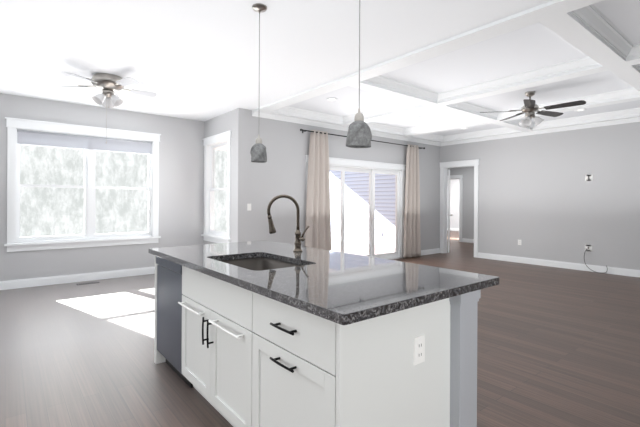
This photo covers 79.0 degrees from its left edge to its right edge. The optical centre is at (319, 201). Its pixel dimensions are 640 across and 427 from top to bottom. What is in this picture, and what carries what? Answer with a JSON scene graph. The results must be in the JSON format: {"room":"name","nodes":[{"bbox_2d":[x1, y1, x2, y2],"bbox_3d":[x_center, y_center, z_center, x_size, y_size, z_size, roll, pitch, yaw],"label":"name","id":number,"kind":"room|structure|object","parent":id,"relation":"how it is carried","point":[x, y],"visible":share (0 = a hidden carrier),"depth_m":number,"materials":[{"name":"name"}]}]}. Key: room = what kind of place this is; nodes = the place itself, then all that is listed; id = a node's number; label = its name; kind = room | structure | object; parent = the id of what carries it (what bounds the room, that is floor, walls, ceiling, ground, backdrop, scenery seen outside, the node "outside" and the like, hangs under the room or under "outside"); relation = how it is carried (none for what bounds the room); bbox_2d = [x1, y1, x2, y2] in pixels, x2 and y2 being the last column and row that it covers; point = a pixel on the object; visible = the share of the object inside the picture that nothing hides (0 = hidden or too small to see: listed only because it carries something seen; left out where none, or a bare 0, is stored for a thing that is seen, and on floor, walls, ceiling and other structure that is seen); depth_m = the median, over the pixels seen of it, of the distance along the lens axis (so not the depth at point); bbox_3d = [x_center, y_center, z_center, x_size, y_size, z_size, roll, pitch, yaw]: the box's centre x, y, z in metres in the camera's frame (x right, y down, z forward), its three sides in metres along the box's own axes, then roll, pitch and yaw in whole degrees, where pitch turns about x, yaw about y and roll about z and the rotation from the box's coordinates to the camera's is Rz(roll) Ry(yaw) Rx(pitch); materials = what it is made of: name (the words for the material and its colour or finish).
{"room":"kitchen","nodes":[
{"label":"kitchen","id":0,"kind":"room"},
{"bbox_2d":[0,93,203,280],"bbox_3d":[-4.603,-0.203,5.667,6.262,2.950,0.150,0,0,-39],"label":"wall","id":1,"kind":"structure","parent":0,"point":[181,183],"depth_m":6.62,"materials":[{"name":"grey paint"}]},
{"bbox_2d":[4,117,160,251],"bbox_3d":[-3.743,-0.241,6.327,2.170,1.945,0.205,0,0,-39],"label":"window","id":2,"kind":"structure","parent":1,"relation":"in","point":[89,140],"depth_m":6.25,"materials":[{"name":"white wood"}]},
{"bbox_2d":[17,129,152,153],"bbox_3d":[-3.724,-0.956,6.309,1.886,0.212,0.040,0,0,-39],"label":"shade","id":3,"kind":"object","parent":2,"relation":"attached to","point":[44,137],"depth_m":6.23,"materials":[{"name":"grey fabric"}]},
{"bbox_2d":[0,228,639,289],"bbox_3d":[2.339,1.247,7.359,18.900,0.125,14.500,0,0,-39],"label":"baseboard","id":4,"kind":"structure","parent":1,"relation":"attached to","point":[31,282],"depth_m":6.83,"materials":[{"name":"white wood"}]},
{"bbox_2d":[204,110,233,243],"bbox_3d":[-1.781,-0.188,7.037,0.150,2.950,1.267,0,0,-39],"label":"wall","id":5,"kind":"structure","parent":0,"point":[222,123],"depth_m":6.62,"materials":[{"name":"grey paint"}]},
{"bbox_2d":[201,130,230,242],"bbox_3d":[-1.832,-0.230,7.056,0.205,1.945,1.160,0,0,-39],"label":"window","id":6,"kind":"structure","parent":5,"relation":"in","point":[210,145],"depth_m":7.29,"materials":[{"name":"white wood"}]},
{"bbox_2d":[0,230,639,426],"bbox_3d":[2.338,1.360,7.359,19.200,0.100,14.800,0,0,-39],"label":"floor","id":7,"kind":"structure","parent":0,"point":[558,347],"depth_m":3.33,"materials":[{"name":"brown wood"}]},
{"bbox_2d":[77,281,99,284],"bbox_3d":[-3.626,1.274,6.069,0.300,0.006,0.110,0,0,-39],"label":"floor vent","id":8,"kind":"object","parent":7,"relation":"in","point":[88,283],"visible":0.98,"depth_m":6.04,"materials":[{"name":"black metal"}]},
{"bbox_2d":[148,252,483,426],"bbox_3d":[-0.293,0.857,2.489,0.920,0.878,2.285,0,0,-39],"label":"kitchen island","id":9,"kind":"object","parent":7,"relation":"on","point":[264,333],"depth_m":1.77,"materials":[{"name":"white paint"}]},
{"bbox_2d":[156,254,192,387],"bbox_3d":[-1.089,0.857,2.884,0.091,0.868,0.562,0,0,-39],"label":"dishwasher","id":10,"kind":"object","parent":9,"relation":"in","point":[169,275],"depth_m":2.85,"materials":[{"name":"silver metal"}]},
{"bbox_2d":[148,240,498,319],"bbox_3d":[-0.228,0.399,2.563,1.090,0.038,2.330,0,0,-39],"label":"island countertop","id":11,"kind":"structure","parent":9,"relation":"on","point":[340,285],"depth_m":2.00,"materials":[{"name":"grey stone"}]},
{"bbox_2d":[267,195,308,251],"bbox_3d":[-0.241,0.163,2.949,0.264,0.434,0.200,0,0,-39],"label":"faucet","id":12,"kind":"object","parent":11,"relation":"on","point":[299,238],"visible":1,"depth_m":2.95,"materials":[{"name":"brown metal"}]},
{"bbox_2d":[413,334,424,365],"bbox_3d":[0.429,0.639,1.676,0.072,0.116,0.008,0,0,-39],"label":"outlet","id":13,"kind":"object","parent":9,"relation":"attached to","point":[418,339],"depth_m":1.67,"materials":[{"name":"white plastic"}]},
{"bbox_2d":[0,0,639,150],"bbox_3d":[2.355,-1.645,7.359,19.200,0.250,14.800,0,0,-39],"label":"ceiling","id":14,"kind":"structure","parent":0,"point":[197,60],"depth_m":4.04,"materials":[{"name":"white paint"}]},
{"bbox_2d":[59,72,156,143],"bbox_3d":[-2.602,-1.132,4.861,1.067,0.831,1.113,0,0,-39],"label":"ceiling fan","id":15,"kind":"object","parent":14,"relation":"hanging from","point":[109,86],"visible":1,"depth_m":4.76,"materials":[{"name":"silver metal"}]},
{"bbox_2d":[250,3,266,162],"bbox_3d":[-0.478,-0.925,3.066,0.147,1.222,0.136,0,0,-39],"label":"pendant light","id":16,"kind":"object","parent":14,"relation":"hanging from","point":[258,153],"visible":1,"depth_m":3.03,"materials":[{"name":"silver metal"}]},
{"bbox_2d":[326,98,336,100],"bbox_3d":[0.188,-1.626,6.174,0.178,0.011,0.178,0,0,42],"label":"recessed light","id":17,"kind":"object","parent":14,"relation":"in","point":[335,99],"depth_m":6.18,"materials":[{"name":"white"}]},
{"bbox_2d":[346,0,371,147],"bbox_3d":[0.222,-0.921,2.196,0.156,1.222,0.125,0,0,-39],"label":"pendant light","id":18,"kind":"object","parent":14,"relation":"hanging from","point":[359,134],"visible":1,"depth_m":2.15,"materials":[{"name":"silver metal"}]},
{"bbox_2d":[252,0,639,142],"bbox_3d":[3.742,-1.548,4.823,5.450,0.131,8.830,0,0,-39],"label":"ceiling beams","id":19,"kind":"structure","parent":14,"relation":"attached to","point":[595,35],"depth_m":5.11,"materials":[{"name":"white"}]},
{"bbox_2d":[252,111,639,145],"bbox_3d":[3.737,-1.449,4.820,5.440,0.068,8.810,0,0,-39],"label":"crown molding","id":20,"kind":"structure","parent":14,"relation":"attached to","point":[342,128],"depth_m":7.71,"materials":[{"name":"white"}]},
{"bbox_2d":[480,91,585,129],"bbox_3d":[3.144,-1.335,5.717,1.338,0.561,1.306,0,0,-39],"label":"ceiling fan","id":21,"kind":"object","parent":14,"relation":"hanging from","point":[529,108],"visible":1,"depth_m":5.68,"materials":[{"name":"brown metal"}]},
{"bbox_2d":[234,108,439,249],"bbox_3d":[0.876,-0.173,8.274,5.838,2.950,0.150,0,0,-39],"label":"wall","id":22,"kind":"structure","parent":0,"point":[259,187],"depth_m":6.98,"materials":[{"name":"grey paint"}]},
{"bbox_2d":[305,155,405,259],"bbox_3d":[0.816,0.219,8.202,2.900,2.165,0.188,0,0,-39],"label":"door","id":23,"kind":"structure","parent":22,"relation":"in","point":[343,166],"depth_m":8.47,"materials":[{"name":"white wood"}]},
{"bbox_2d":[300,129,424,257],"bbox_3d":[1.067,-0.021,8.226,3.720,2.624,0.166,0,0,-39],"label":"curtains","id":24,"kind":"object","parent":22,"relation":"attached to","point":[318,223],"visible":0.98,"depth_m":7.45,"materials":[{"name":"beige fabric"}]},
{"bbox_2d":[447,179,458,227],"bbox_3d":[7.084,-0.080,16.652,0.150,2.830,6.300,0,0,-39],"label":"door","id":25,"kind":"structure","parent":0,"point":[454,202],"depth_m":17.70,"materials":[{"name":"white paint"}]},
{"bbox_2d":[448,166,473,238],"bbox_3d":[4.799,-0.092,12.717,0.150,2.830,4.550,0,0,-39],"label":"wall","id":26,"kind":"structure","parent":0,"point":[467,173],"depth_m":12.60,"materials":[{"name":"white paint"}]},
{"bbox_2d":[440,122,639,269],"bbox_3d":[5.951,-0.146,6.518,0.150,2.950,8.960,0,0,-39],"label":"wall","id":27,"kind":"structure","parent":0,"point":[539,197],"depth_m":7.77,"materials":[{"name":"grey paint"}]},
{"bbox_2d":[448,169,451,252],"bbox_3d":[3.420,0.242,10.341,0.697,2.132,0.485,0,0,-39],"label":"door","id":28,"kind":"structure","parent":27,"relation":"in","point":[449,210],"depth_m":9.95,"materials":[{"name":"white wood"}]},
{"bbox_2d":[439,159,479,257],"bbox_3d":[3.464,0.158,9.594,0.226,2.315,1.090,0,0,-39],"label":"door frame","id":29,"kind":"structure","parent":27,"relation":"attached to","point":[444,166],"depth_m":9.56,"materials":[{"name":"white wood"}]},
{"bbox_2d":[585,245,591,250],"bbox_3d":[5.124,0.885,7.410,0.008,0.116,0.120,0,0,-39],"label":"outlet","id":30,"kind":"object","parent":27,"relation":"attached to","point":[588,247],"visible":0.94,"depth_m":7.41,"materials":[{"name":"white plastic"}]},
{"bbox_2d":[585,175,592,180],"bbox_3d":[5.131,-0.455,7.410,0.007,0.116,0.120,0,0,-39],"label":"outlet","id":31,"kind":"object","parent":27,"relation":"attached to","point":[588,177],"visible":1,"depth_m":7.41,"materials":[{"name":"white plastic"}]},
{"label":"outside","id":32,"kind":"structure","parent":0,"visible":0},
{"bbox_2d":[20,144,226,236],"bbox_3d":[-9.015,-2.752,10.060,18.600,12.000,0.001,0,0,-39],"label":"trees","id":33,"kind":"object","parent":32,"point":[108,207],"depth_m":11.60,"materials":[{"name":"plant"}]},
{"bbox_2d":[329,170,395,247],"bbox_3d":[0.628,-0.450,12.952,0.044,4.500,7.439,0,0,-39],"label":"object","id":34,"kind":"structure","parent":32,"point":[381,222],"depth_m":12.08,"materials":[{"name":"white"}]}
]}

